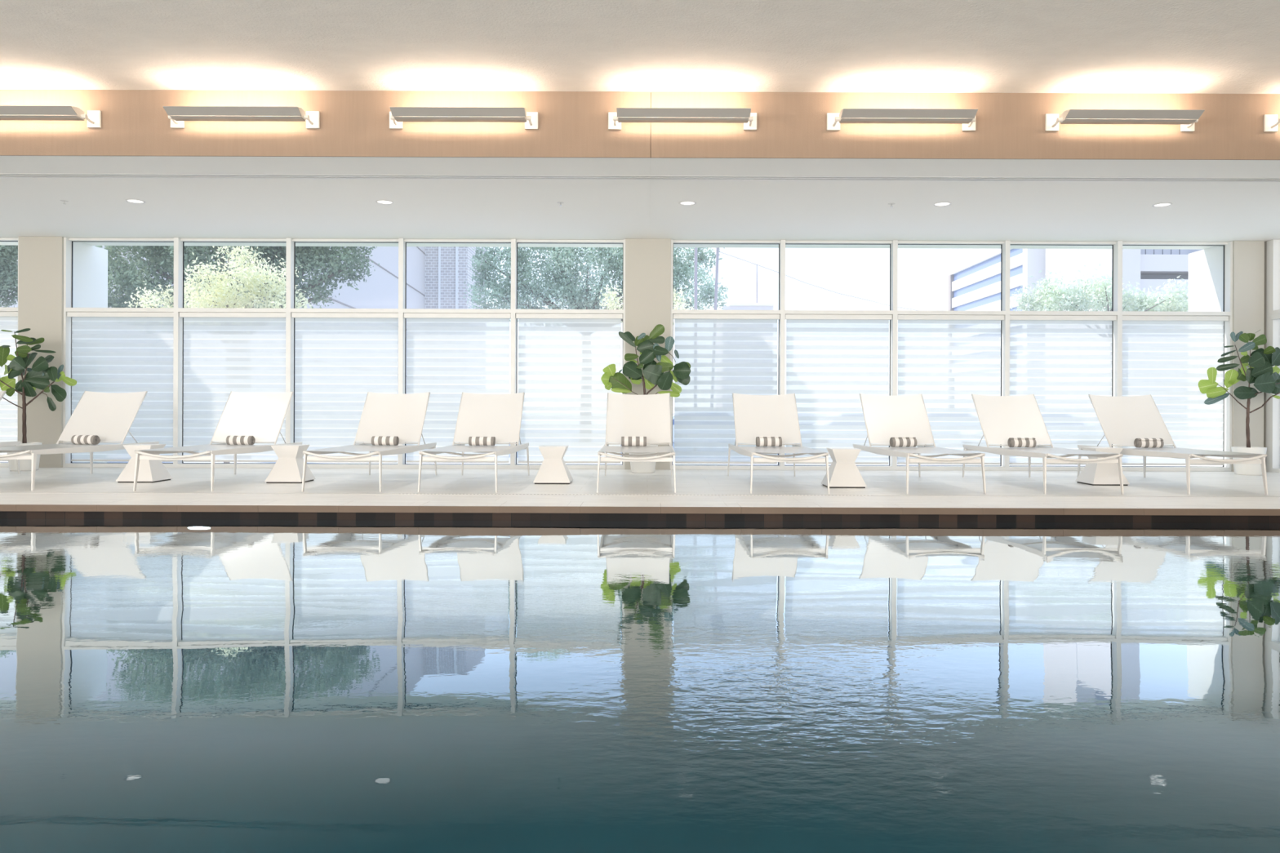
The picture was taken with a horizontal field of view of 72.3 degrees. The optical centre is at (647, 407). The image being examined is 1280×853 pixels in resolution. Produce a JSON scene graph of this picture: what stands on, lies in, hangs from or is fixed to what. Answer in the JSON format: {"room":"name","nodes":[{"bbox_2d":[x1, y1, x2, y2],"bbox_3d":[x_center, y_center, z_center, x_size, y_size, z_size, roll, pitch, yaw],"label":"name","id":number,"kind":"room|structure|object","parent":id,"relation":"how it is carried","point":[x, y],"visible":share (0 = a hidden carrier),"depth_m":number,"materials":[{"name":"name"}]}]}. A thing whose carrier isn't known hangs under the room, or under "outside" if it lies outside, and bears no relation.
{"room":"indoor swimming pool","nodes":[
{"label":"indoor swimming pool","id":0,"kind":"room"},
{"bbox_2d":[17,236,107,467],"bbox_3d":[-7.259,-0.369,10.915,0.519,3.359,0.890,0,0,0],"label":"column","id":1,"kind":"structure","parent":0,"point":[41,259],"depth_m":10.47,"materials":[{"name":"grey paint"}]},
{"bbox_2d":[0,0,1279,93],"bbox_3d":[-3.291,-2.691,1.570,22.000,0.250,11.140,0,0,0],"label":"ceiling","id":2,"kind":"structure","parent":0,"point":[1168,46],"depth_m":6.17,"materials":[{"name":"paint"}]},
{"bbox_2d":[0,177,1279,248],"bbox_3d":[-3.292,-2.401,9.410,22.000,0.730,3.280,0,0,0],"label":"ceiling","id":3,"kind":"structure","parent":0,"point":[95,207],"depth_m":9.02,"materials":[{"name":"white paint"}]},
{"bbox_2d":[124,199,146,203],"bbox_3d":[-5.053,-2.039,8.650,0.178,0.004,0.178,0,0,0],"label":"recessed light","id":4,"kind":"object","parent":3,"relation":"in","point":[134,201],"visible":1,"depth_m":8.65,"materials":[{"name":"white plastic"}]},
{"bbox_2d":[375,200,394,204],"bbox_3d":[-2.593,-2.031,8.650,0.178,0.004,0.178,0,0,0],"label":"recessed light","id":5,"kind":"object","parent":3,"relation":"in","point":[381,202],"visible":1,"depth_m":8.65,"materials":[{"name":"white plastic"}]},
{"bbox_2d":[678,200,696,205],"bbox_3d":[0.394,-2.021,8.650,0.178,0.004,0.178,0,0,0],"label":"recessed light","id":6,"kind":"object","parent":3,"relation":"in","point":[684,202],"visible":1,"depth_m":8.64,"materials":[{"name":"white"}]},
{"bbox_2d":[933,201,951,206],"bbox_3d":[2.907,-2.012,8.650,0.178,0.004,0.178,0,0,0],"label":"recessed light","id":7,"kind":"object","parent":3,"relation":"in","point":[942,203],"visible":1,"depth_m":8.64,"materials":[{"name":"white"}]},
{"bbox_2d":[1151,202,1173,207],"bbox_3d":[5.077,-2.004,8.650,0.178,0.004,0.178,0,0,0],"label":"recessed light","id":8,"kind":"object","parent":3,"relation":"in","point":[1163,204],"visible":1,"depth_m":8.64,"materials":[{"name":"white"}]},
{"bbox_2d":[0,89,1279,159],"bbox_3d":[-3.292,-2.300,7.082,22.000,0.530,0.014,0,0,0],"label":"wall","id":9,"kind":"structure","parent":0,"point":[135,122],"depth_m":7.08,"materials":[{"name":"beige paint"}]},
{"bbox_2d":[0,105,101,128],"bbox_3d":[-5.005,-2.330,6.941,1.198,0.137,0.268,0,0,0],"label":"wall light","id":10,"kind":"object","parent":9,"relation":"attached to","point":[46,113],"visible":1,"depth_m":6.89,"materials":[{"name":"white paint"}]},
{"bbox_2d":[162,106,319,128],"bbox_3d":[-3.243,-2.324,6.941,1.198,0.137,0.268,0,0,0],"label":"wall light","id":11,"kind":"object","parent":9,"relation":"attached to","point":[177,115],"visible":1,"depth_m":6.88,"materials":[{"name":"white paint"}]},
{"bbox_2d":[389,106,537,129],"bbox_3d":[-1.481,-2.318,6.941,1.198,0.137,0.268,0,0,0],"label":"wall light","id":12,"kind":"object","parent":9,"relation":"attached to","point":[397,115],"visible":1,"depth_m":6.88,"materials":[{"name":"white paint"}]},
{"bbox_2d":[608,107,756,129],"bbox_3d":[0.281,-2.312,6.941,1.198,0.137,0.268,0,0,0],"label":"wall light","id":13,"kind":"object","parent":9,"relation":"attached to","point":[744,115],"visible":1,"depth_m":6.88,"materials":[{"name":"white paint"}]},
{"bbox_2d":[826,108,977,130],"bbox_3d":[2.043,-2.305,6.941,1.198,0.137,0.268,0,0,0],"label":"wall light","id":14,"kind":"object","parent":9,"relation":"attached to","point":[966,117],"visible":1,"depth_m":6.88,"materials":[{"name":"white paint"}]},
{"bbox_2d":[1044,109,1204,131],"bbox_3d":[3.805,-2.299,6.941,1.198,0.137,0.268,0,0,0],"label":"wall light","id":15,"kind":"object","parent":9,"relation":"attached to","point":[1187,118],"visible":1,"depth_m":6.88,"materials":[{"name":"white paint"}]},
{"bbox_2d":[1263,114,1279,132],"bbox_3d":[5.567,-2.293,6.941,1.198,0.137,0.268,0,0,0],"label":"wall light","id":16,"kind":"object","parent":9,"relation":"attached to","point":[1270,121],"visible":1,"depth_m":7.06,"materials":[{"name":"white paint"}]},
{"bbox_2d":[0,466,1279,504],"bbox_3d":[-3.453,0.784,8.795,21.700,0.120,3.850,0,0,0],"label":"floor","id":17,"kind":"structure","parent":0,"point":[77,483],"depth_m":8.15,"materials":[{"name":"tile"}]},
{"bbox_2d":[0,236,18,466],"bbox_3d":[-8.190,-0.672,10.590,1.345,2.758,0.180,0,0,0],"label":"window","id":18,"kind":"structure","parent":17,"relation":"on","point":[2,239],"depth_m":10.50,"materials":[{"name":"white metal"}]},
{"bbox_2d":[0,311,17,461],"bbox_3d":[-8.192,-0.260,10.550,1.282,1.798,0.069,0,0,0],"label":"roller shade","id":19,"kind":"object","parent":18,"relation":"attached to","point":[8,320],"visible":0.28,"depth_m":10.58,"materials":[{"name":"white fabric"}]},
{"bbox_2d":[0,390,20,473],"bbox_3d":[-7.171,0.262,8.552,0.733,0.898,1.956,0,0,0],"label":"sun lounger","id":20,"kind":"object","parent":17,"relation":"on","point":[2,393],"visible":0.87,"depth_m":9.40,"materials":[{"name":"white"}]},
{"bbox_2d":[0,328,76,471],"bbox_3d":[-7.103,-0.103,10.034,1.016,1.628,0.410,0,0,9],"label":"fig tree","id":21,"kind":"object","parent":17,"relation":"on","point":[38,376],"visible":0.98,"depth_m":9.99,"materials":[{"name":"green plant"}]},
{"bbox_2d":[0,391,159,490],"bbox_3d":[-5.666,0.267,8.552,0.733,0.898,1.956,0,0,0],"label":"sun lounger","id":22,"kind":"object","parent":17,"relation":"on","point":[109,416],"visible":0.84,"depth_m":9.05,"materials":[{"name":"white fabric"}]},
{"bbox_2d":[71,435,100,444],"bbox_3d":[-5.640,0.319,8.803,0.252,0.094,0.099,0,0,10],"label":"rolled towel","id":23,"kind":"object","parent":22,"relation":"on","point":[76,439],"visible":1,"depth_m":8.77,"materials":[{"name":"fabric"}]},
{"bbox_2d":[62,237,176,467],"bbox_3d":[-6.325,-0.665,10.590,1.346,2.758,0.180,0,0,0],"label":"window","id":24,"kind":"structure","parent":17,"relation":"on","point":[68,242],"depth_m":10.50,"materials":[{"name":"white metal"}]},
{"bbox_2d":[66,311,173,462],"bbox_3d":[-6.326,-0.253,10.550,1.283,1.798,0.069,0,0,0],"label":"roller shade","id":25,"kind":"object","parent":24,"relation":"attached to","point":[113,352],"visible":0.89,"depth_m":10.58,"materials":[{"name":"white fabric"}]},
{"bbox_2d":[115,444,172,482],"bbox_3d":[-4.932,0.539,8.600,0.356,0.360,0.356,0,0,0],"label":"stool","id":26,"kind":"object","parent":17,"relation":"on","point":[149,471],"visible":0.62,"depth_m":8.48,"materials":[{"name":"white plastic"}]},
{"bbox_2d":[133,391,302,491],"bbox_3d":[-4.109,0.272,8.552,0.733,0.898,1.956,0,0,0],"label":"sun lounger","id":27,"kind":"object","parent":17,"relation":"on","point":[261,416],"visible":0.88,"depth_m":9.03,"materials":[{"name":"white"}]},
{"bbox_2d":[226,435,255,444],"bbox_3d":[-4.086,0.325,8.802,0.252,0.093,0.098,0,0,3],"label":"rolled towel","id":28,"kind":"object","parent":27,"relation":"on","point":[230,440],"visible":1,"depth_m":8.76,"materials":[{"name":"fabric"}]},
{"bbox_2d":[175,237,288,467],"bbox_3d":[-4.979,-0.660,10.590,1.346,2.758,0.180,0,0,0],"label":"window","id":29,"kind":"structure","parent":17,"relation":"on","point":[180,242],"depth_m":10.50,"materials":[{"name":"white metal"}]},
{"bbox_2d":[179,311,285,462],"bbox_3d":[-4.980,-0.248,10.550,1.283,1.798,0.069,0,0,0],"label":"roller shade","id":30,"kind":"object","parent":29,"relation":"attached to","point":[224,353],"visible":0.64,"depth_m":10.58,"materials":[{"name":"white fabric"}]},
{"bbox_2d":[264,444,315,483],"bbox_3d":[-3.502,0.544,8.600,0.356,0.360,0.356,0,0,0],"label":"stool","id":31,"kind":"object","parent":17,"relation":"on","point":[288,468],"visible":0.98,"depth_m":8.48,"materials":[{"name":"white plastic"}]},
{"bbox_2d":[288,237,400,468],"bbox_3d":[-3.633,-0.656,10.590,1.346,2.758,0.180,0,0,0],"label":"window","id":32,"kind":"structure","parent":17,"relation":"on","point":[291,242],"depth_m":10.50,"materials":[{"name":"white metal"}]},
{"bbox_2d":[291,312,398,462],"bbox_3d":[-3.634,-0.244,10.550,1.283,1.798,0.069,0,0,0],"label":"roller shade","id":33,"kind":"object","parent":32,"relation":"attached to","point":[340,357],"visible":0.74,"depth_m":10.58,"materials":[{"name":"white fabric"}]},
{"bbox_2d":[302,391,436,492],"bbox_3d":[-2.651,0.278,8.552,0.733,0.898,1.956,0,0,0],"label":"sun lounger","id":34,"kind":"object","parent":17,"relation":"on","point":[402,416],"visible":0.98,"depth_m":9.05,"materials":[{"name":"white fabric"}]},
{"bbox_2d":[371,435,399,445],"bbox_3d":[-2.635,0.330,8.803,0.252,0.092,0.097,0,0,2],"label":"rolled towel","id":35,"kind":"object","parent":34,"relation":"on","point":[375,440],"visible":1,"depth_m":8.76,"materials":[{"name":"fabric"}]},
{"bbox_2d":[400,238,513,469],"bbox_3d":[-2.287,-0.651,10.590,1.346,2.758,0.180,0,0,0],"label":"window","id":36,"kind":"structure","parent":17,"relation":"on","point":[403,242],"depth_m":10.50,"materials":[{"name":"white metal"}]},
{"bbox_2d":[404,312,511,462],"bbox_3d":[-2.288,-0.239,10.550,1.283,1.798,0.069,0,0,0],"label":"roller shade","id":37,"kind":"object","parent":36,"relation":"attached to","point":[448,355],"visible":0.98,"depth_m":10.58,"materials":[{"name":"white fabric"}]},
{"bbox_2d":[417,391,529,492],"bbox_3d":[-1.646,0.281,8.552,0.733,0.898,1.956,0,0,0],"label":"sun lounger","id":38,"kind":"object","parent":17,"relation":"on","point":[499,416],"visible":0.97,"depth_m":9.05,"materials":[{"name":"white"}]},
{"bbox_2d":[468,436,495,445],"bbox_3d":[-1.662,0.333,8.802,0.252,0.091,0.096,0,0,1],"label":"rolled towel","id":39,"kind":"object","parent":38,"relation":"on","point":[473,441],"visible":1,"depth_m":8.76,"materials":[{"name":"fabric"}]},
{"bbox_2d":[533,445,573,484],"bbox_3d":[-0.922,0.553,8.600,0.356,0.360,0.356,0,0,0],"label":"side table","id":40,"kind":"object","parent":17,"relation":"on","point":[553,469],"visible":1,"depth_m":8.47,"materials":[{"name":"white plastic"}]},
{"bbox_2d":[512,238,625,469],"bbox_3d":[-0.941,-0.646,10.590,1.346,2.758,0.180,0,0,0],"label":"window","id":41,"kind":"structure","parent":17,"relation":"on","point":[516,242],"depth_m":10.50,"materials":[{"name":"white metal"}]},
{"bbox_2d":[515,313,622,463],"bbox_3d":[-0.942,-0.234,10.550,1.283,1.798,0.069,0,0,0],"label":"roller shade","id":42,"kind":"object","parent":41,"relation":"attached to","point":[562,357],"visible":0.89,"depth_m":10.58,"materials":[{"name":"white fabric"}]},
{"bbox_2d":[0,492,1234,497],"bbox_3d":[-3.453,0.723,7.412,21.700,0.002,0.024,0,0,0],"label":"trim","id":43,"kind":"structure","parent":17,"relation":"on","point":[0,492],"depth_m":7.40,"materials":[{"name":"white metal"}]},
{"bbox_2d":[596,392,675,493],"bbox_3d":[-0.096,0.286,8.552,0.733,0.898,1.956,0,0,0],"label":"sun lounger","id":44,"kind":"object","parent":17,"relation":"on","point":[648,415],"visible":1,"depth_m":9.05,"materials":[{"name":"white"}]},
{"bbox_2d":[621,436,646,446],"bbox_3d":[-0.138,0.335,8.803,0.252,0.096,0.095,0,0,-1],"label":"rolled towel","id":45,"kind":"object","parent":44,"relation":"on","point":[625,441],"visible":1,"depth_m":8.76,"materials":[{"name":"fabric"}]},
{"bbox_2d":[600,324,690,473],"bbox_3d":[-0.018,-0.107,10.050,1.036,1.686,0.468,0,0,0],"label":"fig tree","id":46,"kind":"object","parent":17,"relation":"on","point":[653,371],"visible":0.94,"depth_m":9.96,"materials":[{"name":"green plant"}]},
{"bbox_2d":[670,239,782,470],"bbox_3d":[0.945,-0.640,10.590,1.346,2.758,0.180,0,0,0],"label":"window","id":47,"kind":"structure","parent":17,"relation":"on","point":[779,467],"depth_m":10.50,"materials":[{"name":"white metal"}]},
{"bbox_2d":[672,314,779,463],"bbox_3d":[0.944,-0.228,10.550,1.283,1.798,0.069,0,0,0],"label":"roller shade","id":48,"kind":"object","parent":47,"relation":"attached to","point":[726,355],"visible":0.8,"depth_m":10.58,"materials":[{"name":"white fabric"}]},
{"bbox_2d":[727,393,829,493],"bbox_3d":[1.235,0.291,8.552,0.733,0.898,1.956,0,0,0],"label":"sun lounger","id":49,"kind":"object","parent":17,"relation":"on","point":[754,415],"visible":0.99,"depth_m":9.05,"materials":[{"name":"white fabric"}]},
{"bbox_2d":[755,436,782,446],"bbox_3d":[1.217,0.338,8.802,0.252,0.099,0.094,0,0,-2],"label":"rolled towel","id":50,"kind":"object","parent":49,"relation":"on","point":[760,441],"visible":1,"depth_m":8.76,"materials":[{"name":"fabric"}]},
{"bbox_2d":[782,240,895,470],"bbox_3d":[2.291,-0.635,10.590,1.346,2.758,0.180,0,0,0],"label":"window","id":51,"kind":"structure","parent":17,"relation":"on","point":[892,243],"depth_m":10.50,"materials":[{"name":"white metal"}]},
{"bbox_2d":[785,314,892,464],"bbox_3d":[2.290,-0.223,10.550,1.283,1.798,0.069,0,0,0],"label":"roller shade","id":52,"kind":"object","parent":51,"relation":"attached to","point":[832,359],"visible":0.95,"depth_m":10.58,"materials":[{"name":"white fabric"}]},
{"bbox_2d":[821,448,866,488],"bbox_3d":[1.852,0.562,8.290,0.356,0.360,0.356,0,0,0],"label":"stool","id":53,"kind":"object","parent":17,"relation":"on","point":[843,473],"visible":0.94,"depth_m":8.17,"materials":[{"name":"white"}]},
{"bbox_2d":[853,393,986,493],"bbox_3d":[2.589,0.296,8.552,0.733,0.898,1.956,0,0,0],"label":"sun lounger","id":54,"kind":"object","parent":17,"relation":"on","point":[886,417],"visible":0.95,"depth_m":9.04,"materials":[{"name":"white"}]},
{"bbox_2d":[889,437,916,447],"bbox_3d":[2.567,0.343,8.803,0.252,0.098,0.093,0,0,-7],"label":"rolled towel","id":55,"kind":"object","parent":54,"relation":"on","point":[894,442],"visible":1,"depth_m":8.77,"materials":[{"name":"fabric"}]},
{"bbox_2d":[894,240,1008,471],"bbox_3d":[3.637,-0.630,10.590,1.346,2.758,0.180,0,0,0],"label":"window","id":56,"kind":"structure","parent":17,"relation":"on","point":[1004,245],"depth_m":10.50,"materials":[{"name":"white metal"}]},
{"bbox_2d":[897,315,1004,464],"bbox_3d":[3.636,-0.218,10.550,1.283,1.798,0.069,0,0,0],"label":"roller shade","id":57,"kind":"object","parent":56,"relation":"attached to","point":[945,359],"visible":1,"depth_m":10.58,"materials":[{"name":"white fabric"}]},
{"bbox_2d":[962,394,1124,494],"bbox_3d":[3.782,0.300,8.552,0.733,0.898,1.956,0,0,0],"label":"sun lounger","id":58,"kind":"object","parent":17,"relation":"on","point":[1001,418],"visible":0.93,"depth_m":9.04,"materials":[{"name":"white fabric"}]},
{"bbox_2d":[1007,437,1035,447],"bbox_3d":[3.758,0.347,8.803,0.252,0.097,0.092,0,0,-3],"label":"rolled towel","id":59,"kind":"object","parent":58,"relation":"on","point":[1012,442],"visible":1,"depth_m":8.77,"materials":[{"name":"fabric"}]},
{"bbox_2d":[1007,240,1119,471],"bbox_3d":[4.983,-0.626,10.590,1.346,2.758,0.180,0,0,0],"label":"window","id":60,"kind":"structure","parent":17,"relation":"on","point":[1115,245],"depth_m":10.50,"materials":[{"name":"white metal"}]},
{"bbox_2d":[1009,315,1116,465],"bbox_3d":[4.982,-0.214,10.550,1.283,1.798,0.069,0,0,0],"label":"roller shade","id":61,"kind":"object","parent":60,"relation":"attached to","point":[1060,360],"visible":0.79,"depth_m":10.58,"materials":[{"name":"white fabric"}]},
{"bbox_2d":[1075,447,1129,485],"bbox_3d":[4.488,0.572,8.660,0.356,0.360,0.356,0,0,0],"label":"stool","id":62,"kind":"object","parent":17,"relation":"on","point":[1094,474],"visible":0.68,"depth_m":8.54,"materials":[{"name":"white"}]},
{"bbox_2d":[1076,394,1267,495],"bbox_3d":[5.029,0.304,8.552,0.733,0.898,1.956,0,0,0],"label":"sun lounger","id":63,"kind":"object","parent":17,"relation":"on","point":[1122,420],"visible":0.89,"depth_m":9.03,"materials":[{"name":"white"}]},
{"bbox_2d":[1133,438,1164,448],"bbox_3d":[5.032,0.351,8.802,0.252,0.096,0.091,0,0,-1],"label":"rolled towel","id":64,"kind":"object","parent":63,"relation":"on","point":[1138,442],"visible":1,"depth_m":8.77,"materials":[{"name":"fabric"}]},
{"bbox_2d":[1119,240,1232,471],"bbox_3d":[6.329,-0.621,10.590,1.346,2.758,0.180,0,0,0],"label":"window","id":65,"kind":"structure","parent":17,"relation":"on","point":[1228,246],"depth_m":10.52,"materials":[{"name":"white metal"}]},
{"bbox_2d":[1121,315,1228,465],"bbox_3d":[6.328,-0.209,10.550,1.283,1.798,0.069,0,0,0],"label":"roller shade","id":66,"kind":"object","parent":65,"relation":"attached to","point":[1166,358],"visible":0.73,"depth_m":10.58,"materials":[{"name":"white fabric"}]},
{"bbox_2d":[1198,329,1279,475],"bbox_3d":[6.868,-0.068,10.034,0.971,1.656,0.402,0,0,-13],"label":"fig tree","id":67,"kind":"object","parent":17,"relation":"on","point":[1266,378],"visible":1,"depth_m":9.97,"materials":[{"name":"green plant"}]},
{"bbox_2d":[0,155,1279,177],"bbox_3d":[-3.292,-2.300,7.365,22.000,0.529,0.550,0,0,0],"label":"ceiling","id":68,"kind":"structure","parent":0,"point":[8,164],"depth_m":7.36,"materials":[{"name":"white paint"}]},
{"bbox_2d":[624,238,671,469],"bbox_3d":[0.001,-0.344,10.915,0.539,3.359,0.890,0,0,0],"label":"column","id":69,"kind":"structure","parent":0,"point":[647,260],"depth_m":10.47,"materials":[{"name":"grey paint"}]},
{"bbox_2d":[1188,240,1264,471],"bbox_3d":[7.181,-0.318,10.915,0.359,3.359,0.890,0,0,0],"label":"column","id":70,"kind":"structure","parent":0,"point":[1206,266],"depth_m":10.47,"materials":[{"name":"grey paint"}]},
{"bbox_2d":[1263,240,1279,473],"bbox_3d":[7.551,-0.317,10.895,0.300,3.359,0.810,0,0,0],"label":"column","id":71,"kind":"structure","parent":0,"point":[1265,242],"depth_m":10.51,"materials":[{"name":"grey paint"}]},
{"bbox_3d":[-3.292,-2.320,7.705,22.000,0.489,0.130,0,0,0],"label":"ceiling","id":72,"kind":"structure","parent":0,"visible":0},
{"bbox_2d":[0,173,1279,182],"bbox_3d":[-3.298,-2.054,7.705,21.990,0.040,0.128,0,0,0],"label":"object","id":73,"kind":"object","parent":72,"relation":"in","point":[2,175],"visible":0.56,"depth_m":7.70,"materials":[{"name":"white metal"}]},
{"bbox_3d":[-3.456,1.634,3.725,22.300,1.579,6.250,0,0,0],"label":"basin","id":74,"kind":"object","parent":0,"visible":0},
{"bbox_2d":[0,518,1279,852],"bbox_3d":[-3.453,0.829,3.725,21.700,0.001,5.650,0,0,0],"label":"pool water","id":75,"kind":"object","parent":74,"relation":"in","point":[167,686],"visible":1,"depth_m":2.63,"materials":[{"name":"blue liquid"}]},
{"bbox_2d":[0,511,1279,522],"bbox_3d":[-3.453,0.828,6.700,21.700,0.103,0.300,0,0,0],"label":"trim","id":76,"kind":"structure","parent":74,"relation":"on","point":[3,514],"depth_m":6.55,"materials":[{"name":"tile"}]},
{"bbox_2d":[0,499,1279,515],"bbox_3d":[-3.453,0.749,6.699,21.699,0.050,0.338,0,0,0],"label":"pool edge","id":77,"kind":"structure","parent":76,"relation":"on","point":[39,505],"depth_m":6.53,"materials":[{"name":"ceramic"}]},
{"bbox_3d":[7.553,-0.923,1.900,0.300,3.610,11.800,0,0,0],"label":"wall","id":78,"kind":"structure","parent":0,"visible":0},
{"bbox_2d":[1266,239,1279,472],"bbox_3d":[7.492,-0.617,9.145,0.180,2.758,2.690,0,0,0],"label":"window","id":79,"kind":"structure","parent":78,"relation":"in","point":[1273,286],"depth_m":10.38,"materials":[{"name":"white metal"}]},
{"bbox_2d":[1271,313,1279,319],"bbox_3d":[7.421,-0.205,9.120,0.100,1.798,2.500,0,0,0],"label":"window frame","id":80,"kind":"structure","parent":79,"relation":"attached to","point":[1277,316],"depth_m":10.30,"materials":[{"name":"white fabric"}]},
{"label":"outside","id":81,"kind":"structure","parent":0,"visible":0},
{"bbox_2d":[0,413,1186,466],"bbox_3d":[19.994,1.656,136.750,280.000,0.200,246.500,0,0,0],"label":"ground","id":82,"kind":"structure","parent":81,"point":[785,464],"depth_m":23.32,"materials":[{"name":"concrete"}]},
{"bbox_2d":[0,244,17,307],"bbox_3d":[-19.974,-2.334,26.403,2.459,7.507,2.297,0,0,38],"label":"shade tree","id":83,"kind":"object","parent":82,"relation":"on","point":[8,281],"visible":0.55,"depth_m":26.30,"materials":[{"name":"green plant"}]},
{"bbox_2d":[121,245,316,462],"bbox_3d":[-8.676,-1.092,17.988,3.978,5.098,2.024,0,0,5],"label":"flowering shrub","id":84,"kind":"object","parent":82,"relation":"on","point":[253,277],"visible":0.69,"depth_m":17.59,"materials":[{"name":"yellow plant"}]},
{"bbox_2d":[94,245,379,308],"bbox_3d":[-11.354,-2.614,23.576,8.268,8.131,4.043,0,0,0],"label":"shade tree","id":85,"kind":"object","parent":82,"relation":"on","point":[313,257],"visible":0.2,"depth_m":23.61,"materials":[{"name":"green plant"}]},
{"bbox_2d":[0,245,486,394],"bbox_3d":[-20.601,-6.961,47.000,18.750,16.750,28.000,0,0,0],"label":"office building","id":86,"kind":"structure","parent":82,"relation":"on","point":[437,276],"depth_m":51.16,"materials":[{"name":"grey concrete"}]},
{"bbox_2d":[463,246,728,323],"bbox_3d":[-1.918,-3.247,33.965,10.256,9.460,3.916,0,0,3],"label":"shade tree","id":87,"kind":"object","parent":82,"relation":"on","point":[566,286],"visible":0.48,"depth_m":33.54,"materials":[{"name":"green plant"}]},
{"bbox_2d":[599,283,696,324],"bbox_3d":[0.000,-0.815,22.237,2.495,4.604,1.684,0,0,0],"label":"flowering shrub","id":88,"kind":"object","parent":82,"relation":"on","point":[611,304],"visible":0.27,"depth_m":21.89,"materials":[{"name":"yellow plant"}]},
{"bbox_2d":[672,414,674,443],"bbox_3d":[1.799,0.782,29.000,4.483,1.420,1.800,0,0,0],"label":"parked car","id":89,"kind":"object","parent":82,"relation":"on","point":[673,415],"visible":0.02,"depth_m":28.15,"materials":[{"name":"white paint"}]},
{"bbox_2d":[693,247,697,309],"bbox_3d":[1.643,-2.513,30.000,0.111,8.009,0.111,0,0,22],"label":"utility pole","id":90,"kind":"object","parent":82,"relation":"on","point":[695,248],"visible":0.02,"depth_m":29.96,"materials":[{"name":"grey"}]},
{"bbox_2d":[714,247,719,310],"bbox_3d":[2.524,-2.561,31.968,0.552,8.116,0.175,0,0,0],"label":"utility pole","id":91,"kind":"object","parent":82,"relation":"on","point":[717,248],"visible":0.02,"depth_m":31.95,"materials":[{"name":"grey"}]},
{"bbox_2d":[719,251,915,310],"bbox_3d":[7.528,-4.965,35.067,11.573,1.460,0.462,0,0,-34],"label":"overhead cable","id":92,"kind":"object","parent":91,"relation":"attached to","point":[719,251],"visible":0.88,"depth_m":34.28,"materials":[{"name":"grey plastic"}]},
{"bbox_2d":[720,302,773,310],"bbox_3d":[9.169,-4.030,84.025,4.668,11.096,8.350,0,0,0],"label":"building","id":93,"kind":"structure","parent":82,"relation":"on","point":[731,306],"depth_m":80.00,"materials":[{"name":"grey concrete"}]},
{"bbox_2d":[755,265,757,302],"bbox_3d":[10.100,-11.434,81.000,0.139,3.679,0.160,0,0,0],"label":"antenna mast","id":94,"kind":"object","parent":93,"relation":"on","point":[757,265],"visible":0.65,"depth_m":80.96,"materials":[{"name":"grey metal"}]},
{"bbox_2d":[930,248,1045,395],"bbox_3d":[68.194,-12.576,144.000,30.100,28.600,42.000,0,0,0],"label":"office building","id":95,"kind":"structure","parent":82,"relation":"on","point":[967,279],"depth_m":141.58,"materials":[{"name":"white concrete"}]},
{"bbox_2d":[1045,248,1078,311],"bbox_3d":[56.444,-20.817,116.000,4.858,45.000,12.000,0,0,0],"label":"office building","id":96,"kind":"structure","parent":82,"relation":"on","point":[1065,261],"depth_m":113.90,"materials":[{"name":"grey concrete"}]},
{"bbox_2d":[1009,262,1188,311],"bbox_3d":[10.591,-0.882,19.988,4.623,4.813,1.960,0,0,0],"label":"shrub","id":97,"kind":"object","parent":82,"relation":"on","point":[1083,300],"visible":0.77,"depth_m":19.73,"materials":[{"name":"green plant"}]},
{"bbox_2d":[1078,248,1204,311],"bbox_3d":[56.527,-13.692,96.500,13.820,30.750,9.000,0,0,0],"label":"office building","id":98,"kind":"structure","parent":82,"relation":"on","point":[1153,268],"depth_m":92.51,"materials":[{"name":"grey concrete"}]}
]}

